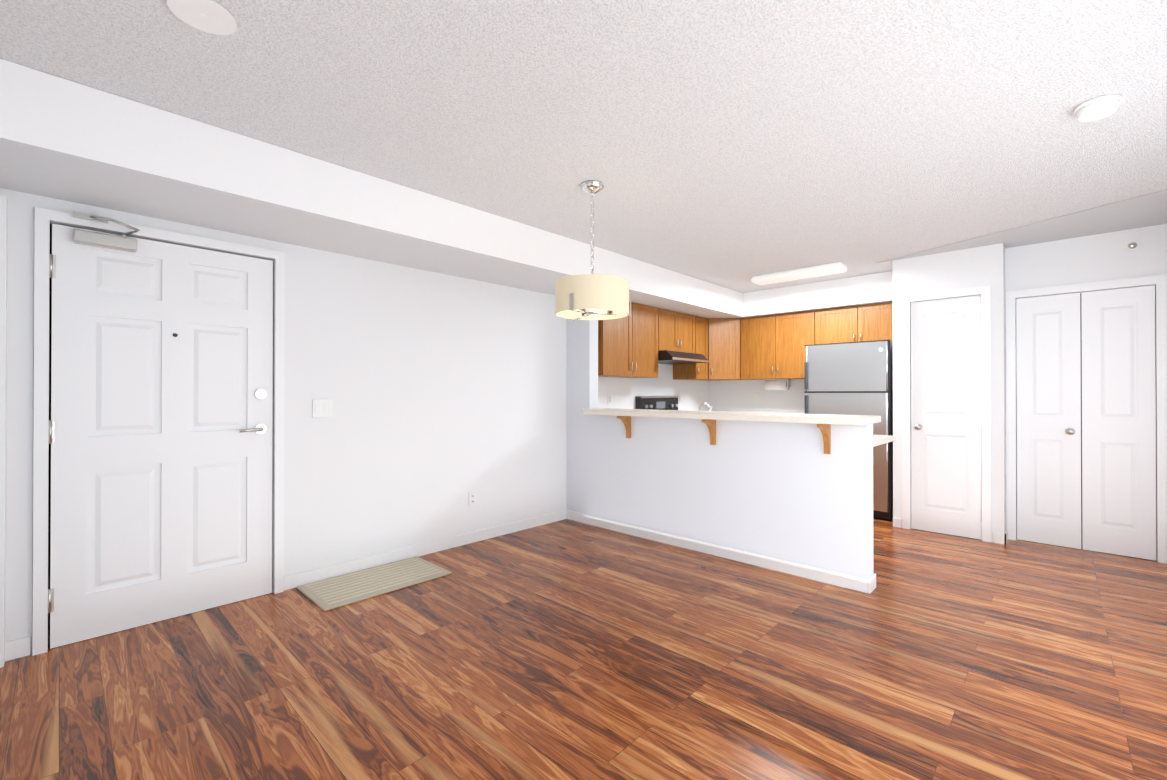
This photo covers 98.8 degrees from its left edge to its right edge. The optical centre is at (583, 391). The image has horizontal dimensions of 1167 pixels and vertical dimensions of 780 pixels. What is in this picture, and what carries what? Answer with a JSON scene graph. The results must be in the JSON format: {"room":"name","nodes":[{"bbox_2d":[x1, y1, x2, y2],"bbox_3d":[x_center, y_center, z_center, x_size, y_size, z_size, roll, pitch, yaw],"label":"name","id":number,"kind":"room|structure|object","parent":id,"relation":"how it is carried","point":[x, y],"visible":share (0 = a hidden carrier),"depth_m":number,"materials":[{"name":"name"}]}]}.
{"room":"empty apartment dining area","nodes":[
{"label":"empty apartment dining area","id":0,"kind":"room"},
{"bbox_2d":[0,188,709,653],"bbox_3d":[-0.622,0.017,4.483,0.120,2.440,6.920,0,0,44],"label":"wall","id":1,"kind":"structure","parent":0,"point":[446,392],"depth_m":3.59,"materials":[{"name":"white paint"}]},
{"bbox_2d":[32,207,284,655],"bbox_3d":[-2.252,0.186,2.751,0.148,2.086,1.037,0,0,44],"label":"door frame","id":2,"kind":"structure","parent":1,"relation":"attached to","point":[45,220],"depth_m":2.41,"materials":[{"name":"white paint"}]},
{"bbox_2d":[48,211,272,648],"bbox_3d":[-2.186,0.183,2.682,0.182,2.086,0.935,0,0,44],"label":"entry door","id":3,"kind":"structure","parent":1,"relation":"in","point":[160,429],"depth_m":2.66,"materials":[{"name":"white paint"}]},
{"bbox_2d":[312,399,332,417],"bbox_3d":[-1.697,0.112,3.259,0.010,0.120,0.125,0,0,44],"label":"switch plate","id":4,"kind":"object","parent":1,"relation":"attached to","point":[321,408],"visible":1,"depth_m":3.26,"materials":[{"name":"white plastic"}]},
{"bbox_2d":[284,510,564,589],"bbox_3d":[-1.012,1.192,3.970,0.012,0.085,2.432,0,0,44],"label":"baseboard","id":5,"kind":"structure","parent":1,"relation":"attached to","point":[306,577],"depth_m":3.70,"materials":[{"name":"white paint"}]},
{"bbox_2d":[469,491,475,505],"bbox_3d":[-0.905,0.878,4.085,0.010,0.115,0.070,0,0,44],"label":"electrical outlet plate","id":6,"kind":"object","parent":1,"relation":"attached to","point":[472,498],"visible":1,"depth_m":4.08,"materials":[{"name":"white plastic"}]},
{"bbox_2d":[608,394,611,403],"bbox_3d":[0.282,0.084,5.335,0.008,0.115,0.070,0,0,44],"label":"outlet","id":7,"kind":"object","parent":1,"relation":"attached to","point":[609,395],"depth_m":5.33,"materials":[{"name":"white plastic"}]},
{"bbox_2d":[598,302,657,377],"bbox_3d":[0.393,-0.528,5.204,0.352,0.756,0.910,0,0,44],"label":"upper cabinet","id":8,"kind":"object","parent":1,"relation":"attached to","point":[627,346],"visible":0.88,"depth_m":5.09,"materials":[{"name":"brown wood"}]},
{"bbox_2d":[658,308,694,352],"bbox_3d":[0.971,-0.672,5.810,0.352,0.461,0.755,0,0,44],"label":"upper cabinet","id":9,"kind":"object","parent":1,"relation":"attached to","point":[676,331],"visible":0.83,"depth_m":5.67,"materials":[{"name":"brown wood"}]},
{"bbox_2d":[658,350,708,364],"bbox_3d":[1.026,-0.385,5.759,0.501,0.105,0.750,0,0,44],"label":"hood vent","id":10,"kind":"object","parent":9,"relation":"attached to","point":[669,357],"visible":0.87,"depth_m":5.57,"materials":[{"name":"black metal"}]},
{"bbox_2d":[673,316,707,379],"bbox_3d":[1.333,-0.523,6.189,0.352,0.756,0.285,0,0,44],"label":"upper cabinet","id":11,"kind":"object","parent":1,"relation":"attached to","point":[696,371],"visible":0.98,"depth_m":6.09,"materials":[{"name":"brown wood"}]},
{"bbox_2d":[702,319,741,380],"bbox_3d":[1.737,-0.522,6.428,0.608,0.756,0.608,0,0,44],"label":"upper cabinet","id":12,"kind":"object","parent":1,"relation":"attached to","point":[724,348],"visible":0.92,"depth_m":6.20,"materials":[{"name":"brown wood"}]},
{"bbox_2d":[0,517,1166,779],"bbox_3d":[0.941,1.280,2.986,4.440,0.100,6.920,0,0,44],"label":"floor","id":13,"kind":"structure","parent":0,"point":[566,649],"depth_m":2.15,"materials":[{"name":"brown wood"}]},
{"bbox_2d":[296,556,451,610],"bbox_3d":[-1.339,1.224,3.248,0.480,0.014,0.810,0,0,44],"label":"door mat","id":14,"kind":"object","parent":13,"relation":"on","point":[336,592],"visible":1,"depth_m":3.19,"materials":[{"name":"beige fabric"}]},
{"bbox_2d":[635,396,678,409],"bbox_3d":[1.105,0.648,5.679,0.720,1.190,0.750,0,0,44],"label":"range","id":15,"kind":"object","parent":13,"relation":"on","point":[659,402],"visible":0.02,"depth_m":5.82,"materials":[{"name":"black metal"}]},
{"bbox_2d":[804,340,892,519],"bbox_3d":[2.846,0.370,5.245,0.794,1.712,0.728,0,0,44],"label":"refrigerator","id":16,"kind":"object","parent":13,"relation":"on","point":[850,378],"visible":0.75,"depth_m":4.89,"materials":[{"name":"silver metal"}]},
{"bbox_3d":[1.162,0.799,4.176,1.580,0.873,0.580,0,0,44],"label":"base cabinet","id":17,"kind":"object","parent":13,"relation":"on","visible":0},
{"bbox_2d":[873,435,894,446],"bbox_3d":[1.320,0.342,4.062,1.970,0.037,0.630,0,0,44],"label":"countertop","id":18,"kind":"structure","parent":17,"relation":"on","point":[880,439],"depth_m":3.42,"materials":[{"name":"laminate"}]},
{"bbox_2d":[698,402,712,410],"bbox_3d":[1.086,0.210,4.191,0.222,0.231,0.202,0,0,44],"label":"kitchen faucet","id":19,"kind":"object","parent":18,"relation":"on","point":[707,404],"visible":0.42,"depth_m":4.21,"materials":[{"name":"silver metal"}]},
{"bbox_2d":[0,0,1166,292],"bbox_3d":[0.941,-1.260,2.998,4.440,0.100,6.920,0,0,44],"label":"ceiling","id":20,"kind":"structure","parent":0,"point":[736,144],"depth_m":2.10,"materials":[{"name":"white paint"}]},
{"bbox_2d":[167,0,236,34],"bbox_3d":[-1.219,-1.208,1.603,0.180,0.014,0.180,0,0,44],"label":"cover plate","id":21,"kind":"object","parent":20,"relation":"attached to","point":[212,17],"visible":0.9,"depth_m":1.60,"materials":[{"name":"white plastic"}]},
{"bbox_2d":[0,59,892,318],"bbox_3d":[0.237,-1.061,3.585,2.366,0.288,6.800,0,0,44],"label":"soffit beam","id":22,"kind":"structure","parent":20,"relation":"attached to","point":[66,140],"depth_m":2.61,"materials":[{"name":"white paint"}]},
{"bbox_2d":[555,180,630,320],"bbox_3d":[0.048,-0.835,2.930,0.435,0.789,0.440,0,0,44],"label":"pendant lamp","id":23,"kind":"object","parent":20,"relation":"hanging from","point":[591,296],"visible":1,"depth_m":2.77,"materials":[{"name":"beige fabric"}]},
{"bbox_2d":[751,262,847,284],"bbox_3d":[2.125,-1.162,4.977,0.880,0.073,0.220,0,0,44],"label":"kitchen ceiling light","id":24,"kind":"object","parent":20,"relation":"attached to","point":[809,272],"visible":1,"depth_m":4.88,"materials":[{"name":"white plastic"}]},
{"bbox_2d":[877,189,1166,262],"bbox_3d":[3.211,-1.202,3.857,1.838,0.003,0.958,0,0,44],"label":"ceiling soffit","id":25,"kind":"object","parent":20,"relation":"attached to","point":[1147,210],"visible":1,"depth_m":3.63,"materials":[{"name":"grey paint"}]},
{"bbox_2d":[1074,94,1121,121],"bbox_3d":[2.171,-1.188,2.114,0.144,0.049,0.144,0,0,44],"label":"smoke detector","id":26,"kind":"object","parent":20,"relation":"attached to","point":[1097,108],"visible":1,"depth_m":2.08,"materials":[{"name":"white plastic"}]},
{"bbox_2d":[567,319,873,578],"bbox_3d":[0.829,0.161,4.010,2.628,2.148,0.120,0,0,44],"label":"wall","id":27,"kind":"structure","parent":0,"point":[792,492],"depth_m":3.70,"materials":[{"name":"white paint"}]},
{"bbox_2d":[565,510,872,593],"bbox_3d":[0.787,1.192,3.953,2.640,0.085,0.010,0,0,44],"label":"baseboard","id":28,"kind":"structure","parent":27,"relation":"attached to","point":[844,580],"depth_m":3.64,"materials":[{"name":"white paint"}]},
{"bbox_2d":[617,416,830,453],"bbox_3d":[0.933,0.304,3.721,1.654,0.200,0.150,0,0,44],"label":"corbel bracket","id":29,"kind":"object","parent":27,"relation":"attached to","point":[825,429],"visible":0.81,"depth_m":3.71,"materials":[{"name":"brown wood"}]},
{"bbox_2d":[582,408,880,424],"bbox_3d":[0.899,0.181,3.843,2.348,0.043,0.445,0,0,44],"label":"countertop","id":30,"kind":"structure","parent":27,"relation":"on","point":[836,419],"depth_m":3.40,"materials":[{"name":"laminate"}]},
{"bbox_2d":[709,379,804,413],"bbox_3d":[2.980,0.023,5.745,3.350,2.440,0.120,0,0,44],"label":"wall","id":31,"kind":"structure","parent":0,"point":[731,395],"depth_m":6.42,"materials":[{"name":"white paint"}]},
{"bbox_2d":[741,311,814,379],"bbox_3d":[2.368,-0.524,6.003,0.880,0.756,0.352,0,0,44],"label":"upper cabinet","id":32,"kind":"object","parent":31,"relation":"attached to","point":[772,346],"visible":0.94,"depth_m":5.89,"materials":[{"name":"brown wood"}]},
{"bbox_2d":[762,379,790,389],"bbox_3d":[2.337,-0.077,6.049,0.300,0.133,0.130,0,0,44],"label":"paper towel holder","id":33,"kind":"object","parent":32,"relation":"attached to","point":[777,384],"visible":1,"depth_m":6.00,"materials":[{"name":"white"}]},
{"bbox_2d":[815,302,892,343],"bbox_3d":[3.002,-0.704,5.399,0.865,0.401,0.352,0,0,44],"label":"upper cabinet","id":34,"kind":"object","parent":31,"relation":"attached to","point":[872,322],"visible":0.79,"depth_m":5.31,"materials":[{"name":"brown wood"}]},
{"bbox_2d":[892,243,1005,541],"bbox_3d":[3.420,0.018,4.634,0.780,2.440,0.880,0,0,44],"label":"wall","id":35,"kind":"structure","parent":0,"point":[981,266],"depth_m":4.19,"materials":[{"name":"white paint"}]},
{"bbox_2d":[911,295,981,539],"bbox_3d":[3.114,0.217,4.308,0.506,2.030,0.108,0,0,44],"label":"pantry door","id":36,"kind":"structure","parent":35,"relation":"in","point":[946,477],"depth_m":4.32,"materials":[{"name":"white paint"}]},
{"bbox_2d":[901,285,991,541],"bbox_3d":[3.137,0.186,4.340,0.627,2.100,0.096,0,0,44],"label":"door frame","id":37,"kind":"structure","parent":35,"relation":"attached to","point":[984,292],"depth_m":4.19,"materials":[{"name":"white paint"}]},
{"bbox_2d":[1005,224,1166,546],"bbox_3d":[4.008,0.014,3.838,1.170,2.440,0.120,0,0,44],"label":"wall","id":38,"kind":"structure","parent":0,"point":[1095,258],"depth_m":3.88,"materials":[{"name":"white paint"}]},
{"bbox_2d":[1016,293,1080,548],"bbox_3d":[3.725,0.231,4.015,0.379,2.000,0.108,0,0,44],"label":"closet door","id":39,"kind":"structure","parent":38,"relation":"in","point":[1048,356],"depth_m":4.02,"materials":[{"name":"white paint"}]},
{"bbox_2d":[1006,274,1166,563],"bbox_3d":[3.891,0.200,3.910,0.896,2.070,0.096,0,0,44],"label":"door frame","id":40,"kind":"structure","parent":38,"relation":"attached to","point":[1159,282],"depth_m":3.73,"materials":[{"name":"white paint"}]},
{"bbox_2d":[1081,285,1155,560],"bbox_3d":[4.029,0.230,3.776,0.379,2.000,0.035,0,0,44],"label":"closet door","id":41,"kind":"structure","parent":38,"relation":"in","point":[1118,430],"depth_m":3.76,"materials":[{"name":"white paint"}]},
{"bbox_2d":[1125,241,1139,250],"bbox_3d":[4.055,-1.076,3.697,0.072,0.072,0.029,0,0,44],"label":"detector","id":42,"kind":"object","parent":38,"relation":"attached to","point":[1131,245],"visible":1,"depth_m":3.69,"materials":[{"name":"white plastic"}]},
{"bbox_3d":[-1.703,0.003,1.271,2.750,2.440,0.120,0,0,44],"label":"wall","id":43,"kind":"structure","parent":0,"visible":0},
{"bbox_2d":[0,195,6,667],"bbox_3d":[-2.747,0.176,2.094,0.098,2.100,0.430,0,0,44],"label":"trim","id":44,"kind":"structure","parent":43,"relation":"attached to","point":[3,294],"depth_m":2.23,"materials":[{"name":"white paint"}]}
]}

